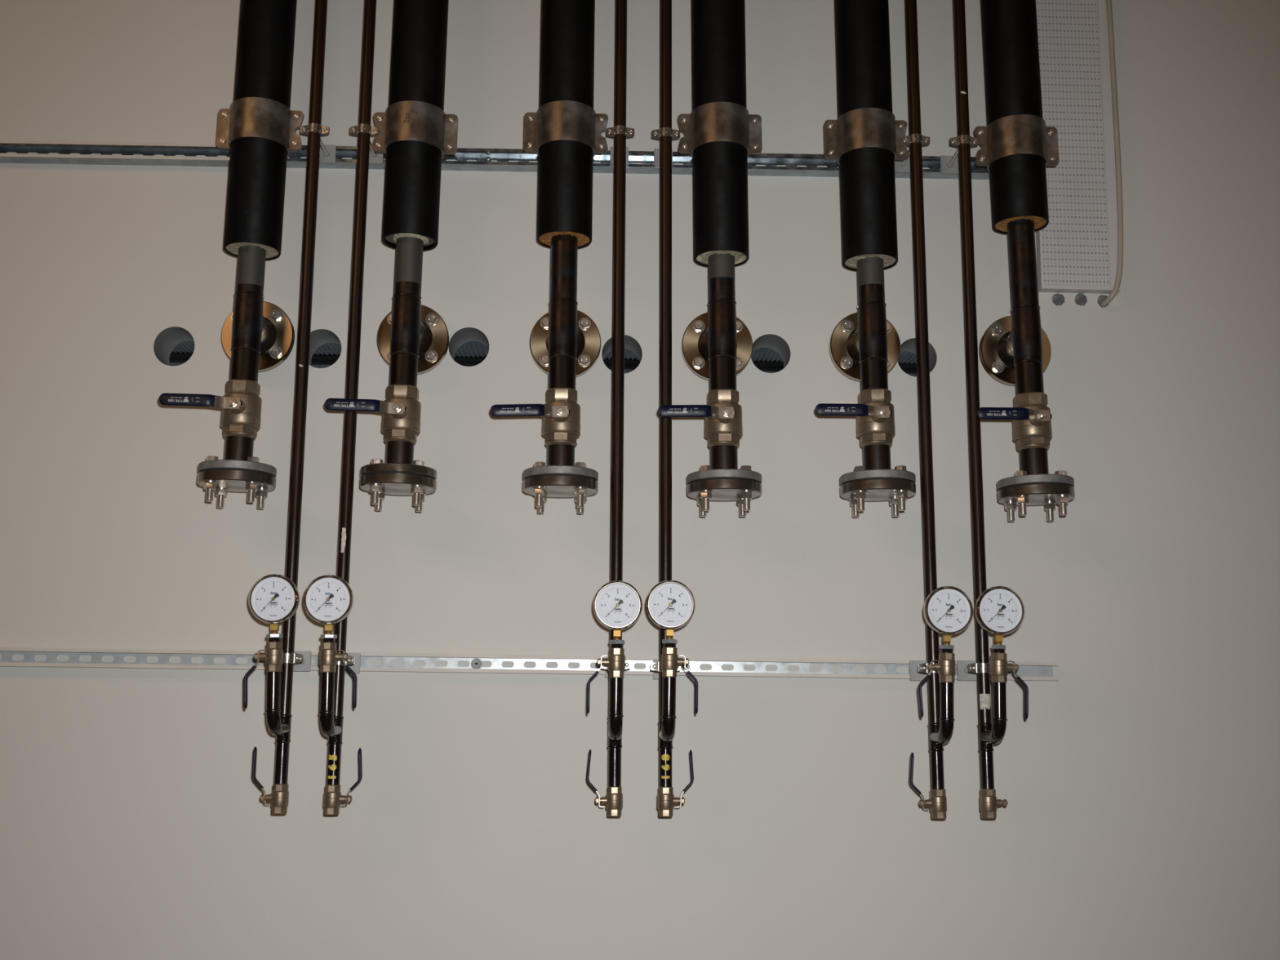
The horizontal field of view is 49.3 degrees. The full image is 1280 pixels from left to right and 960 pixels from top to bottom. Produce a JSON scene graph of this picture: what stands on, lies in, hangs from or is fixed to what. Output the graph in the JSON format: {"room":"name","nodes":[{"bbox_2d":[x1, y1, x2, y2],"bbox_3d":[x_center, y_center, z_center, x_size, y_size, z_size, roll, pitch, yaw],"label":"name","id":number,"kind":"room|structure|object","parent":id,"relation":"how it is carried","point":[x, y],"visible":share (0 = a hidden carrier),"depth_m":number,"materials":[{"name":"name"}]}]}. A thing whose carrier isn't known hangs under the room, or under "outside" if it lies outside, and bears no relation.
{"room":"mechanical room","nodes":[
{"label":"mechanical room","id":0,"kind":"room"},
{"bbox_2d":[0,0,1279,959],"bbox_3d":[-0.085,-0.128,3.331,7.200,4.400,0.120,1,-10,-1],"label":"wall","id":1,"kind":"structure","parent":0,"point":[1140,784],"depth_m":3.22,"materials":[{"name":"paint"}]},
{"bbox_2d":[0,139,990,179],"bbox_3d":[-0.688,-0.773,3.344,3.180,0.044,0.041,1,-10,-2],"label":"rail","id":2,"kind":"object","parent":1,"relation":"attached to","point":[86,149],"visible":0.59,"depth_m":3.35,"materials":[{"name":"metal"}]},
{"bbox_2d":[216,97,304,156],"bbox_3d":[-0.864,-0.794,3.211,0.183,0.095,0.185,-8,-13,40],"label":"clamp","id":3,"kind":"object","parent":2,"relation":"attached to","point":[247,117],"visible":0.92,"depth_m":3.13,"materials":[{"name":"metal"}]},
{"bbox_2d":[300,123,336,163],"bbox_3d":[-0.744,-0.789,3.246,0.065,0.045,0.155,1,-10,-1],"label":"clamp","id":4,"kind":"object","parent":2,"relation":"attached to","point":[327,152],"visible":0.96,"depth_m":3.28,"materials":[{"name":"metal"}]},
{"bbox_2d":[349,123,383,164],"bbox_3d":[-0.632,-0.788,3.249,0.065,0.045,0.155,1,-10,-1],"label":"clamp","id":5,"kind":"object","parent":2,"relation":"attached to","point":[374,157],"visible":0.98,"depth_m":3.19,"materials":[{"name":"metal"}]},
{"bbox_2d":[371,100,457,159],"bbox_3d":[-0.512,-0.788,3.220,0.184,0.096,0.185,-8,-13,40],"label":"clamp","id":6,"kind":"object","parent":2,"relation":"attached to","point":[408,120],"visible":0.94,"depth_m":3.14,"materials":[{"name":"metal"}]},
{"bbox_2d":[484,156,491,161],"bbox_3d":[-0.367,-0.775,3.369,0.017,0.017,0.007,1,-10,-1],"label":"screw","id":7,"kind":"object","parent":2,"relation":"attached to","point":[486,158],"visible":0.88,"depth_m":3.37,"materials":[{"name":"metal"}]},
{"bbox_2d":[523,100,608,156],"bbox_3d":[-0.173,-0.791,3.230,0.183,0.094,0.185,10,-14,-43],"label":"clamp","id":8,"kind":"object","parent":2,"relation":"attached to","point":[560,120],"visible":0.9,"depth_m":3.15,"materials":[{"name":"metal"}]},
{"bbox_2d":[606,124,634,165],"bbox_3d":[-0.047,-0.789,3.266,0.065,0.045,0.155,1,-10,-2],"label":"clamp","id":9,"kind":"object","parent":2,"relation":"attached to","point":[619,129],"visible":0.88,"depth_m":3.20,"materials":[{"name":"metal"}]},
{"bbox_2d":[651,127,679,167],"bbox_3d":[0.058,-0.785,3.268,0.065,0.045,0.155,1,-10,-2],"label":"clamp","id":10,"kind":"object","parent":2,"relation":"attached to","point":[663,131],"visible":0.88,"depth_m":3.20,"materials":[{"name":"metal"}]},
{"bbox_2d":[677,102,762,158],"bbox_3d":[0.180,-0.791,3.240,0.184,0.096,0.185,10,-14,-43],"label":"clamp","id":11,"kind":"object","parent":2,"relation":"attached to","point":[714,122],"visible":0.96,"depth_m":3.16,"materials":[{"name":"metal"}]},
{"bbox_2d":[823,107,908,164],"bbox_3d":[0.518,-0.780,3.248,0.184,0.096,0.185,10,-14,-43],"label":"clamp","id":12,"kind":"object","parent":2,"relation":"attached to","point":[865,127],"visible":0.89,"depth_m":3.17,"materials":[{"name":"metal"}]},
{"bbox_2d":[894,133,929,173],"bbox_3d":[0.635,-0.774,3.282,0.065,0.045,0.155,0,-10,-2],"label":"clamp","id":13,"kind":"object","parent":2,"relation":"attached to","point":[900,166],"visible":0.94,"depth_m":3.22,"materials":[{"name":"metal"}]},
{"bbox_2d":[939,134,978,174],"bbox_3d":[0.748,-0.772,3.285,0.065,0.045,0.155,1,-10,-2],"label":"clamp","id":14,"kind":"object","parent":2,"relation":"attached to","point":[948,164],"visible":0.95,"depth_m":3.34,"materials":[{"name":"metal"}]},
{"bbox_2d":[973,114,1058,172],"bbox_3d":[0.867,-0.767,3.255,0.184,0.096,0.185,10,-14,-43],"label":"clamp","id":15,"kind":"object","parent":2,"relation":"attached to","point":[1019,134],"visible":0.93,"depth_m":3.18,"materials":[{"name":"metal"}]},
{"bbox_2d":[0,647,1058,680],"bbox_3d":[-0.670,0.409,3.138,3.236,0.041,0.041,1,-10,-1],"label":"rail","id":16,"kind":"object","parent":1,"relation":"attached to","point":[1027,671],"visible":0.72,"depth_m":3.15,"materials":[{"name":"metal"}]},
{"bbox_2d":[283,650,311,671],"bbox_3d":[-0.755,0.391,3.039,0.065,0.045,0.155,1,-10,-1],"label":"clamp","id":17,"kind":"object","parent":16,"relation":"attached to","point":[301,660],"visible":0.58,"depth_m":3.11,"materials":[{"name":"metal"}]},
{"bbox_2d":[336,653,360,673],"bbox_3d":[-0.645,0.396,3.041,0.065,0.045,0.155,1,-10,-1],"label":"clamp","id":18,"kind":"object","parent":16,"relation":"attached to","point":[353,660],"visible":0.38,"depth_m":3.11,"materials":[{"name":"metal"}]},
{"bbox_2d":[471,657,482,668],"bbox_3d":[-0.370,0.416,3.159,0.026,0.026,0.008,1,-10,-1],"label":"screw","id":19,"kind":"object","parent":16,"relation":"attached to","point":[476,663],"visible":0.96,"depth_m":3.16,"materials":[{"name":"metal"}]},
{"bbox_2d":[600,657,631,677],"bbox_3d":[-0.054,0.408,3.056,0.065,0.045,0.155,1,-10,-2],"label":"clamp","id":20,"kind":"object","parent":16,"relation":"attached to","point":[628,664],"visible":0.27,"depth_m":2.99,"materials":[{"name":"metal"}]},
{"bbox_2d":[650,658,680,679],"bbox_3d":[0.054,0.412,3.058,0.065,0.045,0.155,0,-10,-2],"label":"clamp","id":21,"kind":"object","parent":16,"relation":"attached to","point":[655,666],"visible":0.38,"depth_m":3.00,"materials":[{"name":"metal"}]},
{"bbox_2d":[909,660,937,680],"bbox_3d":[0.633,0.417,3.074,0.065,0.045,0.155,0,-10,-2],"label":"clamp","id":22,"kind":"object","parent":16,"relation":"attached to","point":[918,670],"visible":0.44,"depth_m":3.14,"materials":[{"name":"metal"}]},
{"bbox_2d":[956,660,990,680],"bbox_3d":[0.741,0.417,3.077,0.065,0.045,0.155,1,-10,-2],"label":"clamp","id":23,"kind":"object","parent":16,"relation":"attached to","point":[966,670],"visible":0.77,"depth_m":3.15,"materials":[{"name":"metal"}]},
{"bbox_2d":[1052,293,1064,306],"bbox_3d":[1.006,-0.435,3.352,0.033,0.034,0.006,1,-10,-1],"label":"mortar patch","id":24,"kind":"object","parent":1,"relation":"attached to","point":[1058,299],"visible":1,"depth_m":3.35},
{"bbox_2d":[1035,0,1120,293],"bbox_3d":[1.059,-0.837,3.411,0.201,0.783,0.030,1,-10,-1],"label":"perforated panel","id":25,"kind":"object","parent":1,"relation":"attached to","point":[1077,251],"visible":0.92,"depth_m":3.39,"materials":[{"name":"grey"}]},
{"bbox_2d":[1074,293,1087,306],"bbox_3d":[1.061,-0.435,3.354,0.034,0.034,0.007,1,-10,-1],"label":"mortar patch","id":26,"kind":"object","parent":1,"relation":"attached to","point":[1080,299],"visible":1,"depth_m":3.35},
{"bbox_2d":[1097,294,1108,307],"bbox_3d":[1.116,-0.431,3.355,0.034,0.034,0.007,1,-10,-1],"label":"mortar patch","id":27,"kind":"object","parent":1,"relation":"attached to","point":[1101,298],"visible":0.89,"depth_m":3.35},
{"bbox_2d":[1100,0,1123,306],"bbox_3d":[1.138,-1.145,3.460,0.054,1.477,0.068,1,-10,-1],"label":"conduit","id":28,"kind":"object","parent":1,"relation":"attached to","point":[1108,2],"visible":1,"depth_m":3.37,"materials":[{"name":"grey plastic"}]},
{"bbox_2d":[686,444,762,516],"bbox_3d":[0.186,-0.001,3.073,0.165,0.152,0.165,0,-10,-2],"label":"flange","id":29,"kind":"object","parent":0,"point":[722,480],"visible":1,"depth_m":3.02,"materials":[{"name":"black metal"}]},
{"bbox_2d":[657,388,742,448],"bbox_3d":[0.150,-0.144,3.038,0.110,0.127,0.220,-8,-13,42],"label":"valve","id":30,"kind":"object","parent":29,"relation":"on","point":[722,414],"visible":0.94,"depth_m":3.06,"materials":[{"name":"silver metal"}]},
{"bbox_2d":[840,444,915,517],"bbox_3d":[0.525,-0.002,3.082,0.165,0.154,0.165,0,-10,-2],"label":"flange","id":31,"kind":"object","parent":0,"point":[874,481],"visible":1,"depth_m":3.03,"materials":[{"name":"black metal"}]},
{"bbox_2d":[814,388,895,448],"bbox_3d":[0.489,-0.146,3.048,0.110,0.127,0.220,-8,-13,42],"label":"valve","id":32,"kind":"object","parent":31,"relation":"on","point":[874,414],"visible":0.96,"depth_m":3.06,"materials":[{"name":"silver metal"}]},
{"bbox_2d":[996,448,1075,521],"bbox_3d":[0.876,0.007,3.091,0.165,0.157,0.165,0,-10,-2],"label":"flange","id":33,"kind":"object","parent":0,"point":[1032,485],"visible":1,"depth_m":3.04,"materials":[{"name":"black metal"}]},
{"bbox_2d":[976,391,1052,451],"bbox_3d":[0.839,-0.138,3.057,0.110,0.127,0.220,-8,-13,42],"label":"valve","id":34,"kind":"object","parent":33,"relation":"on","point":[1030,415],"visible":0.95,"depth_m":3.07,"materials":[{"name":"silver metal"}]},
{"bbox_3d":[0.055,-3.104,-0.623,7.200,0.100,8.700,1,-10,-1],"label":"ceiling","id":35,"kind":"structure","parent":0,"visible":0},
{"bbox_2d":[221,0,297,382],"bbox_3d":[-0.867,-1.263,3.334,0.165,2.174,0.264,1,-10,-1],"label":"insulated pipe","id":36,"kind":"object","parent":35,"relation":"hanging from","point":[258,335],"visible":0.99,"depth_m":3.12,"materials":[{"name":"black plastic"}]},
{"bbox_2d":[158,378,262,439],"bbox_3d":[-0.913,-0.163,3.012,0.110,0.127,0.219,-8,-13,42],"label":"valve","id":37,"kind":"object","parent":36,"relation":"attached to","point":[241,406],"visible":0.97,"depth_m":3.03,"materials":[{"name":"silver metal"}]},
{"bbox_2d":[196,435,276,508],"bbox_3d":[-0.879,-0.021,3.046,0.165,0.151,0.165,1,-10,-1],"label":"flange","id":38,"kind":"object","parent":37,"relation":"attached to","point":[239,471],"visible":1,"depth_m":3.00,"materials":[{"name":"black metal"}]},
{"bbox_2d":[265,0,327,784],"bbox_3d":[-0.742,-0.860,3.143,0.033,3.033,0.137,1,-10,-1],"label":"pipe","id":39,"kind":"object","parent":35,"relation":"hanging from","point":[278,684],"visible":1,"depth_m":3.06,"materials":[{"name":"metal"}]},
{"bbox_2d":[243,641,283,708],"bbox_3d":[-0.774,0.401,2.865,0.077,0.137,0.036,3,-10,-12],"label":"valve","id":40,"kind":"object","parent":39,"relation":"attached to","point":[273,656],"visible":1,"depth_m":2.86,"materials":[{"name":"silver metal"}]},
{"bbox_2d":[266,633,283,641],"bbox_3d":[-0.755,0.328,2.882,0.034,0.020,0.029,3,-10,-16],"label":"reducer","id":41,"kind":"object","parent":40,"relation":"on","point":[271,637],"visible":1,"depth_m":2.87,"materials":[{"name":"metal"}]},
{"bbox_2d":[248,573,299,633],"bbox_3d":[-0.757,0.260,2.889,0.103,0.128,0.040,1,-10,-1],"label":"pressure gauge","id":42,"kind":"object","parent":41,"relation":"on","point":[273,599],"visible":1,"depth_m":2.88,"materials":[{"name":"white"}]},
{"bbox_2d":[252,746,288,813],"bbox_3d":[-0.777,0.632,2.935,0.078,0.138,0.036,1,-10,-1],"label":"valve","id":43,"kind":"object","parent":39,"relation":"attached to","point":[279,797],"visible":1,"depth_m":2.92,"materials":[{"name":"silver metal"}]},
{"bbox_2d":[319,0,376,785],"bbox_3d":[-0.628,-0.858,3.146,0.033,3.034,0.137,1,-10,-1],"label":"pipe","id":44,"kind":"object","parent":35,"relation":"hanging from","point":[332,684],"visible":1,"depth_m":3.07,"materials":[{"name":"metal"}]},
{"bbox_2d":[319,642,357,707],"bbox_3d":[-0.622,0.402,2.873,0.078,0.134,0.036,0,-10,-2],"label":"valve","id":45,"kind":"object","parent":44,"relation":"attached to","point":[329,656],"visible":1,"depth_m":2.87,"materials":[{"name":"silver metal"}]},
{"bbox_2d":[320,634,337,642],"bbox_3d":[-0.644,0.330,2.885,0.033,0.020,0.032,0,-10,-2],"label":"reducer","id":46,"kind":"object","parent":45,"relation":"on","point":[326,637],"visible":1,"depth_m":2.87,"materials":[{"name":"metal"}]},
{"bbox_2d":[302,574,353,634],"bbox_3d":[-0.644,0.261,2.892,0.103,0.127,0.040,0,-10,-2],"label":"pressure gauge","id":47,"kind":"object","parent":46,"relation":"on","point":[328,599],"visible":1,"depth_m":2.88,"materials":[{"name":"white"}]},
{"bbox_2d":[323,747,362,815],"bbox_3d":[-0.625,0.635,2.938,0.078,0.138,0.036,1,-10,-1],"label":"valve","id":48,"kind":"object","parent":44,"relation":"attached to","point":[332,799],"visible":1,"depth_m":2.92,"materials":[{"name":"silver metal"}]},
{"bbox_2d":[360,440,436,511],"bbox_3d":[-0.528,-0.012,3.054,0.165,0.148,0.165,1,-10,-1],"label":"flange","id":49,"kind":"object","parent":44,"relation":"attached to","point":[400,475],"visible":1,"depth_m":3.00,"materials":[{"name":"black metal"}]},
{"bbox_2d":[377,0,448,386],"bbox_3d":[-0.508,-1.256,3.343,0.165,2.180,0.264,1,-10,-1],"label":"insulated pipe","id":50,"kind":"object","parent":35,"relation":"hanging from","point":[413,338],"visible":1,"depth_m":3.14,"materials":[{"name":"black plastic"}]},
{"bbox_2d":[324,383,421,444],"bbox_3d":[-0.562,-0.153,3.020,0.110,0.127,0.219,-8,-13,42],"label":"valve","id":51,"kind":"object","parent":50,"relation":"attached to","point":[401,411],"visible":0.98,"depth_m":3.04,"materials":[{"name":"silver metal"}]},
{"bbox_2d":[529,0,600,389],"bbox_3d":[-0.167,-1.250,3.352,0.165,2.183,0.264,1,-10,-2],"label":"insulated pipe","id":52,"kind":"object","parent":35,"relation":"hanging from","point":[565,342],"visible":1,"depth_m":3.15,"materials":[{"name":"black plastic"}]},
{"bbox_2d":[489,387,580,447],"bbox_3d":[-0.209,-0.146,3.029,0.110,0.127,0.220,-8,-13,42],"label":"valve","id":53,"kind":"object","parent":52,"relation":"attached to","point":[561,413],"visible":0.99,"depth_m":3.04,"materials":[{"name":"silver metal"}]},
{"bbox_2d":[522,444,598,513],"bbox_3d":[-0.174,-0.006,3.063,0.165,0.146,0.165,1,-10,-2],"label":"flange","id":54,"kind":"object","parent":53,"relation":"attached to","point":[562,477],"visible":1,"depth_m":3.01,"materials":[{"name":"black metal"}]},
{"bbox_2d":[607,0,626,786],"bbox_3d":[-0.044,-0.851,3.162,0.032,3.034,0.137,1,-10,-2],"label":"pipe","id":55,"kind":"object","parent":35,"relation":"hanging from","point":[615,715],"visible":1,"depth_m":3.10,"materials":[{"name":"metal"}]},
{"bbox_2d":[586,749,622,816],"bbox_3d":[-0.075,0.641,2.953,0.078,0.138,0.036,1,-10,-2],"label":"valve","id":56,"kind":"object","parent":55,"relation":"attached to","point":[613,800],"visible":1,"depth_m":2.94,"materials":[{"name":"silver metal"}]},
{"bbox_2d":[586,647,625,713],"bbox_3d":[-0.070,0.415,2.886,0.078,0.134,0.036,1,-10,-1],"label":"valve","id":57,"kind":"object","parent":55,"relation":"attached to","point":[615,662],"visible":1,"depth_m":2.88,"materials":[{"name":"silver metal"}]},
{"bbox_2d":[608,640,624,648],"bbox_3d":[-0.048,0.343,2.899,0.033,0.020,0.032,1,-10,-1],"label":"reducer","id":58,"kind":"object","parent":57,"relation":"on","point":[614,643],"visible":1,"depth_m":2.89,"materials":[{"name":"metal"}]},
{"bbox_2d":[592,580,642,639],"bbox_3d":[-0.047,0.275,2.907,0.103,0.127,0.040,1,-10,-1],"label":"pressure gauge","id":59,"kind":"object","parent":58,"relation":"on","point":[617,605],"visible":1,"depth_m":2.90,"materials":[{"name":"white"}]},
{"bbox_2d":[657,0,676,786],"bbox_3d":[0.061,-0.849,3.164,0.034,3.034,0.137,0,-10,-2],"label":"pipe","id":60,"kind":"object","parent":35,"relation":"hanging from","point":[667,722],"visible":1,"depth_m":3.10,"materials":[{"name":"metal"}]},
{"bbox_2d":[657,750,693,817],"bbox_3d":[0.075,0.643,2.957,0.078,0.138,0.036,0,-10,-2],"label":"valve","id":61,"kind":"object","parent":60,"relation":"attached to","point":[666,800],"visible":1,"depth_m":2.94,"materials":[{"name":"silver metal"}]},
{"bbox_2d":[661,647,697,713],"bbox_3d":[0.082,0.415,2.890,0.078,0.134,0.036,1,-10,-1],"label":"valve","id":62,"kind":"object","parent":60,"relation":"attached to","point":[670,661],"visible":1,"depth_m":2.88,"materials":[{"name":"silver metal"}]},
{"bbox_2d":[662,639,677,647],"bbox_3d":[0.062,0.342,2.902,0.033,0.020,0.032,1,-10,-1],"label":"reducer","id":63,"kind":"object","parent":62,"relation":"on","point":[667,642],"visible":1,"depth_m":2.89,"materials":[{"name":"metal"}]},
{"bbox_2d":[645,580,695,639],"bbox_3d":[0.063,0.274,2.910,0.103,0.127,0.040,1,-10,-1],"label":"pressure gauge","id":64,"kind":"object","parent":63,"relation":"on","point":[670,605],"visible":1,"depth_m":2.90,"materials":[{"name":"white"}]},
{"bbox_2d":[681,0,752,390],"bbox_3d":[0.179,-1.247,3.361,0.165,2.180,0.264,0,-10,-2],"label":"insulated pipe","id":65,"kind":"object","parent":35,"relation":"hanging from","point":[717,345],"visible":1,"depth_m":3.15,"materials":[{"name":"black plastic"}]},
{"bbox_2d":[829,0,900,390],"bbox_3d":[0.524,-1.246,3.371,0.165,2.174,0.264,0,-10,-2],"label":"insulated pipe","id":66,"kind":"object","parent":35,"relation":"hanging from","point":[864,346],"visible":1,"depth_m":3.16,"materials":[{"name":"black plastic"}]},
{"bbox_2d":[905,0,954,789],"bbox_3d":[0.638,-0.842,3.179,0.033,3.035,0.137,0,-10,-2],"label":"pipe","id":67,"kind":"object","parent":35,"relation":"hanging from","point":[940,695],"visible":1,"depth_m":3.10,"materials":[{"name":"metal"}]},
{"bbox_2d":[909,752,946,818],"bbox_3d":[0.613,0.651,2.971,0.078,0.138,0.036,0,-10,-2],"label":"valve","id":68,"kind":"object","parent":67,"relation":"attached to","point":[937,802],"visible":1,"depth_m":2.96,"materials":[{"name":"silver metal"}]},
{"bbox_2d":[917,652,955,717],"bbox_3d":[0.618,0.427,2.903,0.078,0.134,0.036,2,-10,-1],"label":"valve","id":69,"kind":"object","parent":67,"relation":"attached to","point":[945,666],"visible":1,"depth_m":2.90,"materials":[{"name":"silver metal"}]},
{"bbox_2d":[939,644,954,653],"bbox_3d":[0.642,0.355,2.917,0.033,0.020,0.032,2,-10,-1],"label":"reducer","id":70,"kind":"object","parent":69,"relation":"on","point":[944,648],"visible":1,"depth_m":2.90,"materials":[{"name":"metal"}]},
{"bbox_2d":[923,586,973,644],"bbox_3d":[0.644,0.287,2.924,0.103,0.127,0.040,2,-10,-1],"label":"pressure gauge","id":71,"kind":"object","parent":70,"relation":"on","point":[948,611],"visible":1,"depth_m":2.91,"materials":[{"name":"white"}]},
{"bbox_2d":[952,0,1007,789],"bbox_3d":[0.751,-0.841,3.182,0.034,3.033,0.137,1,-10,-2],"label":"pipe","id":72,"kind":"object","parent":35,"relation":"hanging from","point":[989,733],"visible":1,"depth_m":3.10,"materials":[{"name":"metal"}]},
{"bbox_2d":[979,788,1008,818],"bbox_3d":[0.752,0.689,2.968,0.059,0.062,0.036,1,-10,-2],"label":"valve","id":73,"kind":"object","parent":72,"relation":"attached to","point":[988,802],"visible":1,"depth_m":2.96,"materials":[{"name":"silver metal"}]},
{"bbox_2d":[990,652,1028,719],"bbox_3d":[0.769,0.429,2.907,0.078,0.134,0.036,2,-10,-1],"label":"valve","id":74,"kind":"object","parent":72,"relation":"attached to","point":[999,667],"visible":1,"depth_m":2.90,"materials":[{"name":"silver metal"}]},
{"bbox_2d":[991,644,1005,653],"bbox_3d":[0.751,0.355,2.920,0.033,0.020,0.032,2,-10,-1],"label":"reducer","id":75,"kind":"object","parent":74,"relation":"on","point":[995,648],"visible":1,"depth_m":2.91,"materials":[{"name":"metal"}]},
{"bbox_2d":[974,586,1024,644],"bbox_3d":[0.753,0.287,2.927,0.103,0.127,0.040,2,-10,-1],"label":"pressure gauge","id":76,"kind":"object","parent":75,"relation":"on","point":[999,611],"visible":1,"depth_m":2.92,"materials":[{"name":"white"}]},
{"bbox_2d":[978,0,1051,395],"bbox_3d":[0.875,-1.240,3.380,0.165,2.177,0.264,0,-10,-2],"label":"insulated pipe","id":77,"kind":"object","parent":35,"relation":"hanging from","point":[1015,349],"visible":1,"depth_m":3.19,"materials":[{"name":"black plastic"}]},
{"label":"outside","id":78,"kind":"structure","parent":0,"visible":0},
{"bbox_2d":[171,340,916,364],"bbox_3d":[-0.267,-0.905,6.458,5.980,0.008,2.820,1,-10,-1],"label":"ceiling","id":79,"kind":"structure","parent":78,"point":[471,348],"depth_m":7.65,"materials":[{"name":"metal"}]},
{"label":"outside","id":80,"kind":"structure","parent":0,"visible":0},
{"bbox_2d":[168,362,917,377],"bbox_3d":[-0.211,0.840,7.698,6.400,3.000,0.140,1,-10,-1],"label":"wall","id":81,"kind":"structure","parent":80,"point":[626,371],"depth_m":7.84,"materials":[{"name":"white paint"}]},
{"bbox_2d":[168,352,917,373],"bbox_3d":[-0.196,-0.696,7.850,6.400,0.122,0.170,1,-10,-1],"label":"corrugated panel","id":82,"kind":"object","parent":81,"relation":"attached to","point":[174,357],"depth_m":7.80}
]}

